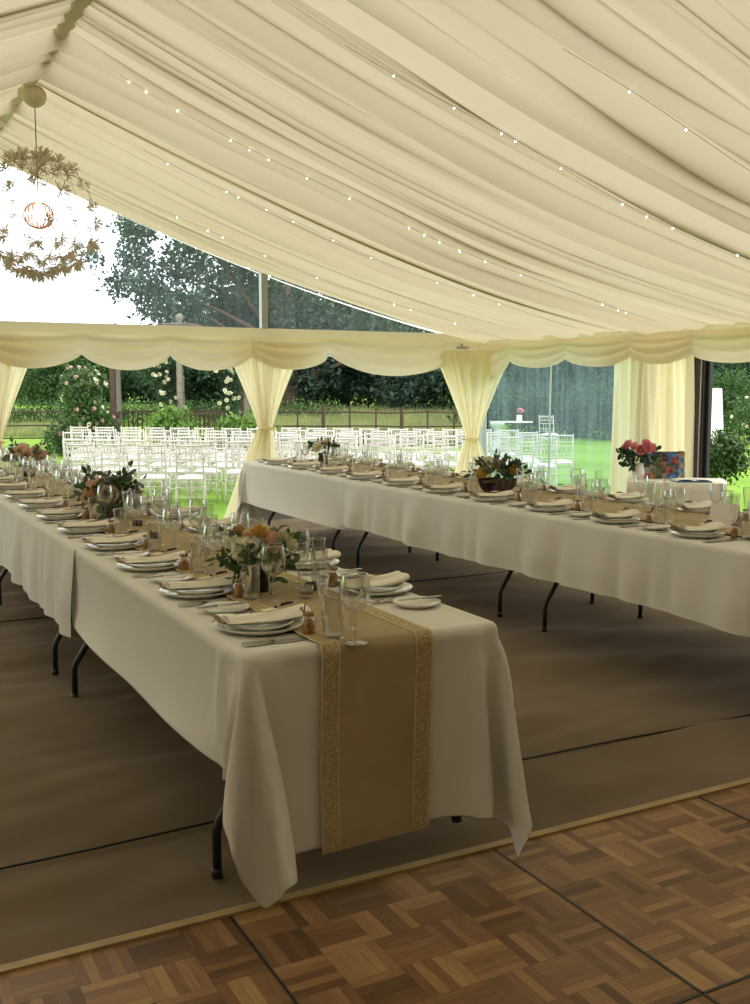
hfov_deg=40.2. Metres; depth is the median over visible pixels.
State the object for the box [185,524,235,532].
dinner plate
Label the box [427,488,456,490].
plate
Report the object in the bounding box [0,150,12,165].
paper flower
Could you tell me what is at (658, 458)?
photograph
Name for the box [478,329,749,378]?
valance
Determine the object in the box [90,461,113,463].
cushion
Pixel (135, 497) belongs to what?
wine glass
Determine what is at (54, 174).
paper flower
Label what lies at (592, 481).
wine glass
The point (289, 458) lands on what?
rolled napkin
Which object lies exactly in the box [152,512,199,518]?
dinner plate
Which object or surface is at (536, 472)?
tumbler
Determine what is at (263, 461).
dinner plate
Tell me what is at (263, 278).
pillar
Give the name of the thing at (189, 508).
bowl
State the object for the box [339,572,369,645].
wine glass
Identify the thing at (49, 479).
tumbler
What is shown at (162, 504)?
dinner plate
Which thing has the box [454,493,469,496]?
plate
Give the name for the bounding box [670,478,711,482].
book
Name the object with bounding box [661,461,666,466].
photograph
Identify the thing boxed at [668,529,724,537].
dinner plate
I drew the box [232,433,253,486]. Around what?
chair
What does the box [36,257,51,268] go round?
paper flower
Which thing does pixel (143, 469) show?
cushion
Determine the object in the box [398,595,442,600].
butter knife
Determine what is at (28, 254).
paper flower
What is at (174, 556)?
rolled napkin
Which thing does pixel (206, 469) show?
cushion
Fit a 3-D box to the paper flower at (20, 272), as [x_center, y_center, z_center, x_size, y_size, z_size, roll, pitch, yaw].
[-2.750,-1.776,7.984,0.162,0.104,0.160,18,-7,-41]
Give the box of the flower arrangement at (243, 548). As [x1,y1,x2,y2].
[204,524,300,592]
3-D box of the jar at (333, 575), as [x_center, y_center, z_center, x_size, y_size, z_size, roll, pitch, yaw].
[-0.159,0.272,3.883,0.043,0.096,0.042,-2,7,-21]
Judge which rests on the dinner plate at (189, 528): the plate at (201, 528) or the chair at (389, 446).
the plate at (201, 528)
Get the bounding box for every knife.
[56,520,87,523]
[77,534,109,536]
[107,551,145,554]
[131,574,155,577]
[132,572,180,575]
[145,573,186,577]
[178,600,233,606]
[179,599,231,604]
[196,602,244,608]
[242,636,304,644]
[242,638,308,646]
[325,568,361,573]
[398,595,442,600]
[703,538,737,541]
[705,538,739,542]
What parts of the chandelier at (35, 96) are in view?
light bulb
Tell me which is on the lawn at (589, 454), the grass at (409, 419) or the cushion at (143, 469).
the grass at (409, 419)
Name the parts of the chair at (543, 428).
backrest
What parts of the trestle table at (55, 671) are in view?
leg, leg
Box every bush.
[37,409,79,454]
[54,361,124,446]
[143,396,199,452]
[212,407,281,453]
[713,363,749,433]
[723,394,749,443]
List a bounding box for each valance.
[0,331,481,375]
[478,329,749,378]
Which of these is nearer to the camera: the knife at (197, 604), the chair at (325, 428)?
the knife at (197, 604)
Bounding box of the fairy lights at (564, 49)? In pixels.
[564,49,749,170]
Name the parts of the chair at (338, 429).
backrest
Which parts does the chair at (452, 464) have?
seat, backrest, leg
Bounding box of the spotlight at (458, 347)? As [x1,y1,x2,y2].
[456,344,468,348]
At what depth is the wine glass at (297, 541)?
3.80 m
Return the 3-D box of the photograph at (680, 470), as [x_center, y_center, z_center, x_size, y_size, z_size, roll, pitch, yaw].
[2.692,-0.275,9.021,0.054,0.054,0.010,2,7,13]
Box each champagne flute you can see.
[154,502,165,544]
[198,517,210,564]
[202,503,213,543]
[311,537,325,592]
[313,560,330,623]
[646,484,655,513]
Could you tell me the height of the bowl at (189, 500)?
0.110 m
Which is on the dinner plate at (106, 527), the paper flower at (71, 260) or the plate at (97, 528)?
the plate at (97, 528)
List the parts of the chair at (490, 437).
leg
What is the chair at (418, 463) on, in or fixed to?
on the lawn at (589, 454)
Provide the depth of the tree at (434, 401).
44.48 m
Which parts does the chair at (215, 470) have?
leg, backrest, seat, leg, leg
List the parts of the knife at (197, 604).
handle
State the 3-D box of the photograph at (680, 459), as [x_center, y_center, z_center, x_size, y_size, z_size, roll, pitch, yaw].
[2.696,-0.374,9.021,0.052,0.052,0.009,2,7,13]
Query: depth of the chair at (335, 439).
15.76 m
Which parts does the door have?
frame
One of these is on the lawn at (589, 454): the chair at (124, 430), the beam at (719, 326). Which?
the chair at (124, 430)
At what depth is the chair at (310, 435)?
16.76 m
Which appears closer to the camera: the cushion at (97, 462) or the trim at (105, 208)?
the trim at (105, 208)
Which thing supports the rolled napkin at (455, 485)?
on the plate at (427, 488)
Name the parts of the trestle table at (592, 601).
leg, leg, leg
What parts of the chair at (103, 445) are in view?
leg, backrest, leg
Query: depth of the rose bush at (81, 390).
24.08 m
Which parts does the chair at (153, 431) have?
backrest, leg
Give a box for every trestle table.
[0,568,71,675]
[71,643,461,879]
[267,512,411,552]
[356,531,594,616]
[542,582,642,631]
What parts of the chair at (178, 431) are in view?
backrest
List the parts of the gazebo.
post, railing, post, railing, post, post, railing, railing, post, post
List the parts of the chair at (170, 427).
backrest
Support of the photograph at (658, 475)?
attached to the photo board at (668, 465)
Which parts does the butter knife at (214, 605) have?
handle, blade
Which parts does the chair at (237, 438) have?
leg, backrest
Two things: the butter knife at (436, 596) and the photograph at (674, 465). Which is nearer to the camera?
the butter knife at (436, 596)
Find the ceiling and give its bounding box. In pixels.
[0,0,749,343]
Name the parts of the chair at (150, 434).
backrest, leg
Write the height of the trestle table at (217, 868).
0.742 m
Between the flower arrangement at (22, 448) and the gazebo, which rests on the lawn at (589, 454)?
the gazebo
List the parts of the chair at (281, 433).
backrest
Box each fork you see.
[368,600,392,603]
[371,598,394,600]
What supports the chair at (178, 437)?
on the lawn at (589, 454)
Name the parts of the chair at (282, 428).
backrest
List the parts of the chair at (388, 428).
backrest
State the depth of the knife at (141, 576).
4.06 m
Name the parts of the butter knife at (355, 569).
handle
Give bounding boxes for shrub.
[436,377,527,433]
[499,380,577,434]
[534,376,613,437]
[572,375,613,439]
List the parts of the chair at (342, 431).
backrest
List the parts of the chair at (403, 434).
backrest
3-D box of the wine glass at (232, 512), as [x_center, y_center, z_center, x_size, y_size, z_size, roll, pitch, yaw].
[-0.588,0.150,4.476,0.091,0.206,0.091,-3,7,-28]
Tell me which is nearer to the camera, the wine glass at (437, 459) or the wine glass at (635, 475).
the wine glass at (635, 475)
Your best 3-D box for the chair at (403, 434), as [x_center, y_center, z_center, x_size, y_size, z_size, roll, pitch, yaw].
[0.541,-0.742,17.668,0.434,0.938,0.499,0,6,4]
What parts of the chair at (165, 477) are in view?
leg, backrest, seat, leg, leg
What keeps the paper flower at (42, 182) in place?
on the chandelier at (35, 96)
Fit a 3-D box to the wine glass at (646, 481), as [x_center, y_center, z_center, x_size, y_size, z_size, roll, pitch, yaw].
[1.668,-0.033,6.218,0.074,0.179,0.074,-3,7,-28]
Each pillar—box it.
[259,272,267,328]
[478,414,486,456]
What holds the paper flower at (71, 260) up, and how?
on the chandelier at (35, 96)
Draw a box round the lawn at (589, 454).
[3,396,749,519]
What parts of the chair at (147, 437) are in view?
backrest, leg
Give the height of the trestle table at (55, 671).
0.742 m
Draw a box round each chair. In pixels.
[62,431,90,465]
[62,438,93,469]
[66,443,95,475]
[70,426,95,472]
[71,429,97,464]
[85,435,117,473]
[89,432,121,473]
[93,439,121,470]
[95,426,121,466]
[96,429,121,468]
[100,443,134,488]
[114,435,148,489]
[117,432,145,481]
[121,427,145,466]
[122,439,155,495]
[123,429,151,474]
[137,443,170,505]
[145,427,168,468]
[145,432,175,485]
[146,435,179,493]
[151,429,180,480]
[160,439,190,501]
[170,427,193,471]
[173,432,200,485]
[175,444,206,511]
[177,430,204,474]
[177,436,211,493]
[190,440,222,502]
[194,427,220,475]
[204,433,234,486]
[205,430,230,480]
[208,436,236,494]
[222,427,243,475]
[225,440,250,503]
[231,430,252,481]
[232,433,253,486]
[236,436,252,477]
[238,436,252,465]
[274,436,295,458]
[275,440,280,458]
[276,431,298,458]
[279,434,301,457]
[281,427,304,455]
[288,429,309,456]
[290,440,316,458]
[299,437,323,458]
[305,431,326,457]
[307,427,326,456]
[309,434,331,457]
[314,429,333,455]
[323,440,348,454]
[332,437,356,457]
[333,428,354,453]
[336,432,358,457]
[339,434,362,458]
[341,430,363,456]
[359,428,381,458]
[364,432,388,460]
[365,437,390,462]
[371,430,392,460]
[371,434,394,462]
[388,428,409,454]
[395,432,418,467]
[399,430,421,467]
[400,435,425,467]
[413,428,433,467]
[423,433,447,470]
[426,430,448,466]
[434,435,457,472]
[442,428,462,467]
[454,431,464,471]
[455,433,465,468]
[486,433,508,476]
[486,436,492,476]
[487,431,506,478]
[497,429,518,473]
[498,436,522,477]
[514,431,538,484]
[516,434,542,485]
[531,436,556,485]
[538,415,559,452]
[547,434,573,484]
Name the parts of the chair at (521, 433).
leg, backrest, leg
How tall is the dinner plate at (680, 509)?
0.021 m
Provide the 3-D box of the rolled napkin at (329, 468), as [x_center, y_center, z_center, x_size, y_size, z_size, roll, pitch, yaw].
[-0.370,-0.299,8.967,0.302,0.056,0.124,-4,8,-32]
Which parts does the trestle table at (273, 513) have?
leg, leg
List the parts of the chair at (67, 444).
leg, leg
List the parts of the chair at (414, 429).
backrest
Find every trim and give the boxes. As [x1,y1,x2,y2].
[0,0,91,131]
[0,571,513,622]
[0,714,749,869]
[0,778,749,974]
[105,208,440,332]
[229,797,749,1003]
[479,327,749,344]
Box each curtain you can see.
[0,340,26,466]
[224,342,292,517]
[440,350,503,476]
[610,355,694,493]
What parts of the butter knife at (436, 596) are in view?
blade, handle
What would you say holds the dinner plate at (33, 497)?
on the tablecloth at (38, 556)
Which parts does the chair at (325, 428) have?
backrest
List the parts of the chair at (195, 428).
backrest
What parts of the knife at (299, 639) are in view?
handle, blade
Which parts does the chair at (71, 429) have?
backrest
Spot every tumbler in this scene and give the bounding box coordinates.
[28,472,37,490]
[47,479,56,498]
[67,487,77,508]
[88,497,99,519]
[113,508,125,533]
[138,491,148,514]
[146,522,160,550]
[168,501,180,526]
[190,539,206,572]
[204,513,217,541]
[241,562,259,599]
[310,548,327,584]
[322,593,343,637]
[529,472,537,489]
[582,490,592,511]
[585,479,594,498]
[650,487,661,507]
[655,499,667,523]
[741,511,749,539]
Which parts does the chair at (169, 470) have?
leg, backrest, leg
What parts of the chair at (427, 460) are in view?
backrest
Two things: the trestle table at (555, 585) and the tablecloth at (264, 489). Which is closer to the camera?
the trestle table at (555, 585)
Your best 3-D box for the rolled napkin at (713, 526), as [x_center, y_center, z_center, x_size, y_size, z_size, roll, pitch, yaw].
[1.647,0.126,5.207,0.301,0.054,0.131,-4,8,-31]
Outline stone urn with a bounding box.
[490,421,504,450]
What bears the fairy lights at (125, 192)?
attached to the ceiling
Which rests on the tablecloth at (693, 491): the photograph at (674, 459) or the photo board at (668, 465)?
the photo board at (668, 465)
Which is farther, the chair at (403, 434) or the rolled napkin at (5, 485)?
the chair at (403, 434)
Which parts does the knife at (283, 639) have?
handle, blade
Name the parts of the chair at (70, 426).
backrest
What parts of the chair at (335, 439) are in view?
leg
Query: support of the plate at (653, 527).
on the tablecloth at (694, 579)
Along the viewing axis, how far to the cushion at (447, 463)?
16.55 m
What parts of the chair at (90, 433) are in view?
backrest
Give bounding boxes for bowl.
[125,495,143,516]
[131,498,144,514]
[151,497,164,512]
[155,504,165,528]
[162,508,181,532]
[166,511,182,529]
[188,500,206,521]
[188,508,203,526]
[198,518,210,547]
[202,524,224,551]
[210,527,227,547]
[260,545,285,576]
[287,530,309,558]
[289,543,308,566]
[311,538,325,572]
[314,561,329,600]
[339,574,369,611]
[340,574,363,602]
[533,472,546,488]
[570,468,583,484]
[595,480,610,497]
[634,475,648,492]
[662,491,675,506]
[668,488,685,507]
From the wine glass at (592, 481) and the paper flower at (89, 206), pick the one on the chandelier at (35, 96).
the paper flower at (89, 206)
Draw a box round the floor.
[0,518,749,1003]
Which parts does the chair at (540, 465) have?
leg, backrest, leg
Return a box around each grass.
[3,407,125,436]
[240,402,487,446]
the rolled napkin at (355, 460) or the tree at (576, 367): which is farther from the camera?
the tree at (576, 367)
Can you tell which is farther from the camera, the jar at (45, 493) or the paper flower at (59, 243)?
the paper flower at (59, 243)
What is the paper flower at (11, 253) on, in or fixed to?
on the chandelier at (35, 96)
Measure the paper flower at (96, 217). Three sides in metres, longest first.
0.147 x 0.136 x 0.084 m
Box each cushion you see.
[69,455,90,458]
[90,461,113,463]
[98,466,121,469]
[129,467,151,470]
[140,474,167,478]
[151,462,174,465]
[163,468,185,471]
[178,474,202,478]
[183,462,207,465]
[193,468,219,471]
[214,463,236,465]
[227,469,240,472]
[397,457,415,460]
[403,461,421,464]
[425,458,443,460]
[435,461,455,464]
[517,455,535,458]
[523,459,539,462]
[534,463,554,466]
[551,459,570,462]
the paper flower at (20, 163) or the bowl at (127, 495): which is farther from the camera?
the paper flower at (20, 163)
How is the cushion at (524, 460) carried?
on the chair at (520, 435)
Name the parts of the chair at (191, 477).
leg, backrest, seat, leg, leg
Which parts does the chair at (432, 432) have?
backrest, leg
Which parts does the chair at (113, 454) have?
backrest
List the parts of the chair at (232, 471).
leg, backrest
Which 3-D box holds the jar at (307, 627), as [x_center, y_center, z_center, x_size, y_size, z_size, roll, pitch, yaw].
[-0.203,0.359,3.114,0.043,0.096,0.042,3,7,25]
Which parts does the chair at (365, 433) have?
leg, backrest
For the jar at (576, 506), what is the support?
on the tablecloth at (528, 542)
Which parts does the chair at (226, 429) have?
backrest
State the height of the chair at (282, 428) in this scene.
0.938 m
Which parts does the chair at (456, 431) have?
backrest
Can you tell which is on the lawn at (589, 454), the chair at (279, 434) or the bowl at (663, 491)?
the chair at (279, 434)
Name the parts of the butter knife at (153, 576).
handle, blade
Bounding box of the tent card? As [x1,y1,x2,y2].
[708,503,740,527]
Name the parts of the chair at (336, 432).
backrest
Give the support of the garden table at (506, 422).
on the lawn at (589, 454)
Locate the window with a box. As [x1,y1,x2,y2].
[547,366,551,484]
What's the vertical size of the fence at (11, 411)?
1.199 m
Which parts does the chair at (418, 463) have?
leg, backrest, leg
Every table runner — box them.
[0,467,433,854]
[289,459,749,537]
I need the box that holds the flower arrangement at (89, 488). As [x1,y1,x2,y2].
[65,460,146,518]
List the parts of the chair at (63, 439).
leg, backrest, leg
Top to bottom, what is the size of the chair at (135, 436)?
0.938 m
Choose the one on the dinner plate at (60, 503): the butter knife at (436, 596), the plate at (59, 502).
the plate at (59, 502)
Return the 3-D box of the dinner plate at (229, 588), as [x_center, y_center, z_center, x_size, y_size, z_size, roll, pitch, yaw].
[-0.649,0.325,3.746,0.276,0.021,0.276,-3,7,-28]
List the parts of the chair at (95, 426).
backrest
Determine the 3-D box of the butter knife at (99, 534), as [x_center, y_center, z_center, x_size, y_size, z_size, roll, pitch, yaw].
[-1.384,0.164,5.061,0.170,0.006,0.022,-4,8,-32]
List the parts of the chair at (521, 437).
backrest, leg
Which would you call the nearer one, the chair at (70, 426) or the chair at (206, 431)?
the chair at (206, 431)
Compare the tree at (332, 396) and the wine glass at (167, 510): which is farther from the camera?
the tree at (332, 396)
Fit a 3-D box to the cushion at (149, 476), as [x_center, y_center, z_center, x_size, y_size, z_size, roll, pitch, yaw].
[-3.083,-0.366,14.292,0.378,0.045,0.350,-1,6,-7]
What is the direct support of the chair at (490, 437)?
on the lawn at (589, 454)
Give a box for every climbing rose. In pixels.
[133,358,197,411]
[198,367,245,423]
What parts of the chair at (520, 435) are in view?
leg, backrest, leg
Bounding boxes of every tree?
[14,323,129,404]
[16,370,50,402]
[72,214,450,410]
[102,319,144,401]
[102,368,195,402]
[123,303,247,409]
[175,277,311,409]
[243,277,356,407]
[299,294,417,407]
[316,300,455,408]
[350,310,445,411]
[417,329,583,419]
[448,360,601,422]
[502,360,694,417]
[536,357,749,393]
[694,357,749,410]
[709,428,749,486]
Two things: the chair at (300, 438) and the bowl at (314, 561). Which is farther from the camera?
the chair at (300, 438)
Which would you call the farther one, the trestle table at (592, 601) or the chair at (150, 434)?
the chair at (150, 434)
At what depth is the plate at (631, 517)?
5.67 m
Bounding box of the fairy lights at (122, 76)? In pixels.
[122,76,653,320]
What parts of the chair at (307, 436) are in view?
backrest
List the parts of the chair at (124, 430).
backrest, leg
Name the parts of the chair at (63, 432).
backrest, leg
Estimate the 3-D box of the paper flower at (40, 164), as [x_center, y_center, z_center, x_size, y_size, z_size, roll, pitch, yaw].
[-2.516,-2.533,7.659,0.160,0.162,0.104,-2,-36,-20]
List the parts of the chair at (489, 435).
backrest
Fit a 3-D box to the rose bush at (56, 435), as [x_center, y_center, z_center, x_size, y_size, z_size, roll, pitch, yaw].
[-7.678,-1.679,25.443,1.221,1.385,1.396,5,8,37]
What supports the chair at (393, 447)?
on the lawn at (589, 454)
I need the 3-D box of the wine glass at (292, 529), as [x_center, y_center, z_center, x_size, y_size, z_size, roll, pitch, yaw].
[-0.293,0.210,3.939,0.091,0.206,0.091,-3,7,-28]
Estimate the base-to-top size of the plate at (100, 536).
0.017 m
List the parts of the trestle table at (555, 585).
leg, leg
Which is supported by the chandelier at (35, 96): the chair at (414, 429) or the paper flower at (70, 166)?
the paper flower at (70, 166)
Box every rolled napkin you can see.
[0,473,20,480]
[0,479,34,487]
[3,486,50,494]
[18,495,69,504]
[23,459,55,463]
[34,464,68,468]
[35,504,91,515]
[45,468,82,473]
[58,516,118,528]
[61,474,100,479]
[83,530,148,544]
[115,548,190,564]
[121,496,169,503]
[147,505,200,513]
[159,571,244,589]
[178,517,236,526]
[213,601,310,624]
[218,536,259,541]
[262,456,292,461]
[274,549,340,561]
[288,460,319,465]
[315,464,348,470]
[327,454,353,457]
[330,571,409,588]
[346,469,382,475]
[352,457,382,461]
[381,461,413,466]
[383,475,420,481]
[416,466,449,471]
[422,481,463,489]
[453,471,488,476]
[469,488,513,497]
[517,477,534,482]
[527,497,573,507]
[548,483,587,490]
[591,507,640,518]
[605,491,647,498]
[670,520,725,532]
[673,500,714,508]
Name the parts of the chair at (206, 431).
backrest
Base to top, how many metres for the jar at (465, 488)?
0.096 m
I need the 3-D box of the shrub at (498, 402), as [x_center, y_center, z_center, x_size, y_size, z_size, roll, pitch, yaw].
[3.549,-3.139,33.845,3.010,2.315,3.079,-2,7,-18]
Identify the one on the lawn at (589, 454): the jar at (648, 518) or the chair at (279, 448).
the chair at (279, 448)
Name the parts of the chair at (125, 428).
backrest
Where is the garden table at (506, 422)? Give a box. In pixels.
[505,421,532,442]
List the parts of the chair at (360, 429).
backrest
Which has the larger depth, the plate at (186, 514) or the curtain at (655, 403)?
the curtain at (655, 403)
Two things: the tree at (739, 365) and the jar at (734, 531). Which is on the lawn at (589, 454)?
the tree at (739, 365)
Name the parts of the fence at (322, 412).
fence post, fence post, rail, fence post, fence post, fence post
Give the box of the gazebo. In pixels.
[109,313,249,451]
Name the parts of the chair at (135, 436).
leg, backrest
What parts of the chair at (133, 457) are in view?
backrest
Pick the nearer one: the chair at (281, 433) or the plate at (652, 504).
the plate at (652, 504)
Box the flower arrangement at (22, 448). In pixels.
[1,436,51,475]
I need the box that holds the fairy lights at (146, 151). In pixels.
[146,151,573,327]
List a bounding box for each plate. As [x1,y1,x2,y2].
[0,486,25,488]
[0,487,25,490]
[4,493,43,498]
[9,494,40,496]
[19,502,61,508]
[24,502,59,505]
[36,513,81,519]
[43,513,80,517]
[50,473,83,476]
[58,526,107,533]
[65,526,105,530]
[81,534,114,538]
[84,540,142,550]
[92,541,137,547]
[111,551,149,557]
[117,559,180,571]
[125,501,168,507]
[126,560,176,568]
[150,573,192,582]
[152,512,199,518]
[159,512,194,516]
[159,585,233,598]
[169,586,226,594]
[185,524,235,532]
[193,524,231,529]
[201,601,249,613]
[215,613,302,635]
[226,612,293,630]
[263,461,290,463]
[288,465,316,468]
[295,558,339,569]
[296,559,332,566]
[315,470,346,473]
[318,569,358,578]
[328,458,349,460]
[339,582,412,596]
[346,475,379,479]
[354,462,379,464]
[354,582,404,592]
[382,481,417,485]
[384,466,413,469]
[387,481,413,483]
[393,596,440,608]
[411,485,422,488]
[418,471,449,474]
[423,488,460,492]
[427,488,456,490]
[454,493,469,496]
[457,476,489,479]
[470,496,510,501]
[476,496,506,498]
[506,501,526,505]
[515,482,535,486]
[525,505,569,511]
[530,505,564,508]
[549,489,588,494]
[555,489,583,491]
[568,511,592,516]
[584,493,606,497]
[590,516,639,523]
[598,516,634,520]
[607,497,649,502]
[613,497,644,500]
[639,524,669,529]
[647,502,673,506]
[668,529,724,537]
[676,508,709,513]
[676,530,718,534]
[681,507,710,510]
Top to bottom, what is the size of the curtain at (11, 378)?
1.990 m
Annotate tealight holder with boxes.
[132,520,142,525]
[149,532,159,538]
[304,582,318,590]
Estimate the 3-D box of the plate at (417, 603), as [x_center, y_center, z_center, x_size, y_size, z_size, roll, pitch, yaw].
[0.144,0.349,3.543,0.166,0.017,0.166,-3,7,-28]
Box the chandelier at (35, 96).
[0,85,103,283]
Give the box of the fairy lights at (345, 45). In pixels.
[345,45,746,257]
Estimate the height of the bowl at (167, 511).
0.090 m
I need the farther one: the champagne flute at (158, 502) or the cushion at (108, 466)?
the cushion at (108, 466)
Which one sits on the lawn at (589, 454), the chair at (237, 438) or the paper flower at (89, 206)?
the chair at (237, 438)
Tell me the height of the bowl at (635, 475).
0.110 m
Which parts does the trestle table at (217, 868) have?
leg, leg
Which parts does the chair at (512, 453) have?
backrest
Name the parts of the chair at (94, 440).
backrest, leg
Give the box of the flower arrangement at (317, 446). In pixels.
[307,437,339,464]
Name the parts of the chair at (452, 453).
backrest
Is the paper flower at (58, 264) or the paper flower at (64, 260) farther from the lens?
the paper flower at (58, 264)
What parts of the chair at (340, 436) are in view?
leg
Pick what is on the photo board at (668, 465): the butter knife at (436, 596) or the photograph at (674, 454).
the photograph at (674, 454)
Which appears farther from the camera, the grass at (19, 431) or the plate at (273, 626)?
the grass at (19, 431)
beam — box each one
[0,321,483,343]
[487,322,749,343]
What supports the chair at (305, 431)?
on the lawn at (589, 454)
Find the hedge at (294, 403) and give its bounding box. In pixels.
[9,395,348,426]
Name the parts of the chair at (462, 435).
backrest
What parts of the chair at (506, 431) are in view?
backrest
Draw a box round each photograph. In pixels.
[650,466,655,471]
[650,472,655,477]
[655,472,661,478]
[656,456,661,461]
[656,462,661,467]
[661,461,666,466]
[661,473,666,478]
[666,452,671,457]
[666,467,672,473]
[671,472,677,477]
[672,452,677,457]
[672,457,677,462]
[672,463,678,468]
[678,451,683,456]
[678,457,683,462]
[678,463,684,468]
[678,468,683,473]
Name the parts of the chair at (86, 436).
backrest, leg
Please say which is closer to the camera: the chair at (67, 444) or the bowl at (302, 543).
the bowl at (302, 543)
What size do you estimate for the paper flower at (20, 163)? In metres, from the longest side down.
0.147 x 0.136 x 0.084 m
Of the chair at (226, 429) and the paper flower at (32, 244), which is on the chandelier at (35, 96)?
the paper flower at (32, 244)
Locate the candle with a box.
[300,589,311,593]
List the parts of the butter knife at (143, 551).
handle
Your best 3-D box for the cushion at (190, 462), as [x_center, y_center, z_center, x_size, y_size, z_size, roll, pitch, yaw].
[-2.907,-0.616,16.506,0.378,0.045,0.350,1,6,8]
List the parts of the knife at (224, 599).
handle, blade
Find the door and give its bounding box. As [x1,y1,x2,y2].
[693,358,712,477]
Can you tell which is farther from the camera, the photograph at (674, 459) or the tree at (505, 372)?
the tree at (505, 372)
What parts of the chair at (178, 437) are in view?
leg, backrest, seat, leg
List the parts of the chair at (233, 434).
leg, backrest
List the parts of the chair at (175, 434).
leg, backrest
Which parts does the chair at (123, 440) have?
leg, backrest, leg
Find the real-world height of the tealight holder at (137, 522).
0.026 m
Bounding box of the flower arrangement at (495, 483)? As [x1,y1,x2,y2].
[464,448,531,492]
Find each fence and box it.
[3,411,66,438]
[250,406,464,447]
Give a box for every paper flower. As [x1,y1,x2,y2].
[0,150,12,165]
[0,158,13,171]
[0,177,16,194]
[0,222,14,236]
[0,229,11,246]
[1,149,22,164]
[1,254,19,266]
[1,261,15,272]
[3,247,18,258]
[9,212,16,220]
[9,267,22,277]
[12,147,31,158]
[13,251,28,265]
[14,268,32,278]
[15,160,30,172]
[16,155,30,163]
[19,265,36,276]
[21,249,39,260]
[24,149,41,159]
[25,174,40,187]
[25,234,45,251]
[25,273,40,282]
[26,165,43,180]
[27,267,45,278]
[28,158,48,174]
[29,254,47,268]
[31,272,52,283]
[33,145,51,158]
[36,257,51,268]
[37,153,54,165]
[38,210,57,228]
[39,181,47,190]
[42,267,62,278]
[43,249,58,263]
[47,165,62,179]
[47,273,57,281]
[48,234,65,251]
[49,160,67,175]
[50,252,72,265]
[51,153,65,164]
[51,263,68,273]
[54,179,72,199]
[57,230,70,245]
[58,163,75,180]
[58,266,73,277]
[62,249,80,260]
[64,248,78,264]
[66,161,78,174]
[66,236,83,253]
[68,262,83,272]
[73,255,88,269]
[84,199,94,213]
[85,235,98,250]
[86,239,100,254]
[92,213,103,230]
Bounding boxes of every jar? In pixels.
[24,478,31,489]
[43,485,49,498]
[62,493,68,507]
[80,504,88,518]
[106,515,114,532]
[143,530,151,548]
[147,503,152,515]
[177,512,184,527]
[179,550,189,570]
[217,524,226,543]
[233,573,246,597]
[298,585,313,597]
[300,603,314,634]
[326,561,337,586]
[418,473,424,484]
[463,480,467,492]
[515,489,520,500]
[541,479,546,490]
[574,497,579,510]
[599,487,605,499]
[645,507,653,523]
[663,494,670,508]
[729,519,738,537]
[741,505,749,520]
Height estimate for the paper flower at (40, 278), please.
0.104 m
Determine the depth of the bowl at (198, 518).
4.30 m
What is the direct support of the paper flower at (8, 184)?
on the chandelier at (35, 96)
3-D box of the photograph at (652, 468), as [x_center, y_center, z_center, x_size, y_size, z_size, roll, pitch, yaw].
[2.458,-0.289,9.075,0.056,0.056,0.011,2,7,13]
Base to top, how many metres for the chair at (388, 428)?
0.938 m
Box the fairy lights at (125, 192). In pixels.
[125,192,486,331]
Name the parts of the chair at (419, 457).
backrest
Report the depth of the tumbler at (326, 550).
3.91 m
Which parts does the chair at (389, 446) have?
leg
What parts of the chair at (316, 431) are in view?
backrest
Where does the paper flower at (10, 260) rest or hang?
on the chandelier at (35, 96)
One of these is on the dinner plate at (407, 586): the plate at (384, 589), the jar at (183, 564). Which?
the plate at (384, 589)
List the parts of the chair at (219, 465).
leg, backrest, seat, leg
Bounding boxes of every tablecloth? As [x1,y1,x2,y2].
[0,467,75,491]
[0,493,229,637]
[70,534,531,908]
[236,459,419,530]
[336,475,676,583]
[560,513,749,636]
[626,476,726,502]
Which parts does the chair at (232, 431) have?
backrest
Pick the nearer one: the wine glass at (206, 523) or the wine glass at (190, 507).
the wine glass at (206, 523)
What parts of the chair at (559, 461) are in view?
backrest, leg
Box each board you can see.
[644,451,684,478]
[711,388,722,444]
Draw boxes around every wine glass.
[22,458,33,472]
[38,463,50,478]
[55,469,68,486]
[58,472,68,496]
[97,485,112,504]
[125,495,143,534]
[131,497,144,530]
[151,495,164,528]
[152,487,168,509]
[162,507,181,552]
[166,510,182,547]
[188,498,206,533]
[188,507,203,543]
[202,523,224,573]
[210,525,227,567]
[230,512,250,536]
[260,543,285,601]
[262,547,281,593]
[287,529,309,580]
[289,541,308,588]
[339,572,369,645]
[340,572,363,629]
[394,455,405,474]
[434,459,445,483]
[533,471,546,501]
[570,468,583,497]
[577,474,588,500]
[591,481,602,497]
[595,479,610,512]
[634,475,648,507]
[644,481,655,509]
[662,490,675,521]
[668,487,685,525]
[708,483,724,502]
[720,490,733,503]
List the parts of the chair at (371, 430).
backrest, leg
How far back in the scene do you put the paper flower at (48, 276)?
8.14 m
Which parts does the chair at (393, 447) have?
leg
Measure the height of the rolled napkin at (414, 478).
0.056 m
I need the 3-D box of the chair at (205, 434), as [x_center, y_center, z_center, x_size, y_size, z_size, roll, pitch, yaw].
[-2.672,-0.728,17.549,0.434,0.938,0.499,0,6,4]
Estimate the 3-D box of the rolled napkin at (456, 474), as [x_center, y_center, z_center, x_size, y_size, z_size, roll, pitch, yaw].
[0.785,-0.228,8.345,0.301,0.054,0.131,-4,7,-30]
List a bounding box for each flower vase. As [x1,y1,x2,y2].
[516,408,524,420]
[616,439,661,478]
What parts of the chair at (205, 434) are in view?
leg, backrest, leg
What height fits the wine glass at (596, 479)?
0.206 m
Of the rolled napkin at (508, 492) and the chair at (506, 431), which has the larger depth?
the chair at (506, 431)
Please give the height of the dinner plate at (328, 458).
0.021 m
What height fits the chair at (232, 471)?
0.938 m
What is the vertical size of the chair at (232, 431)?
0.938 m

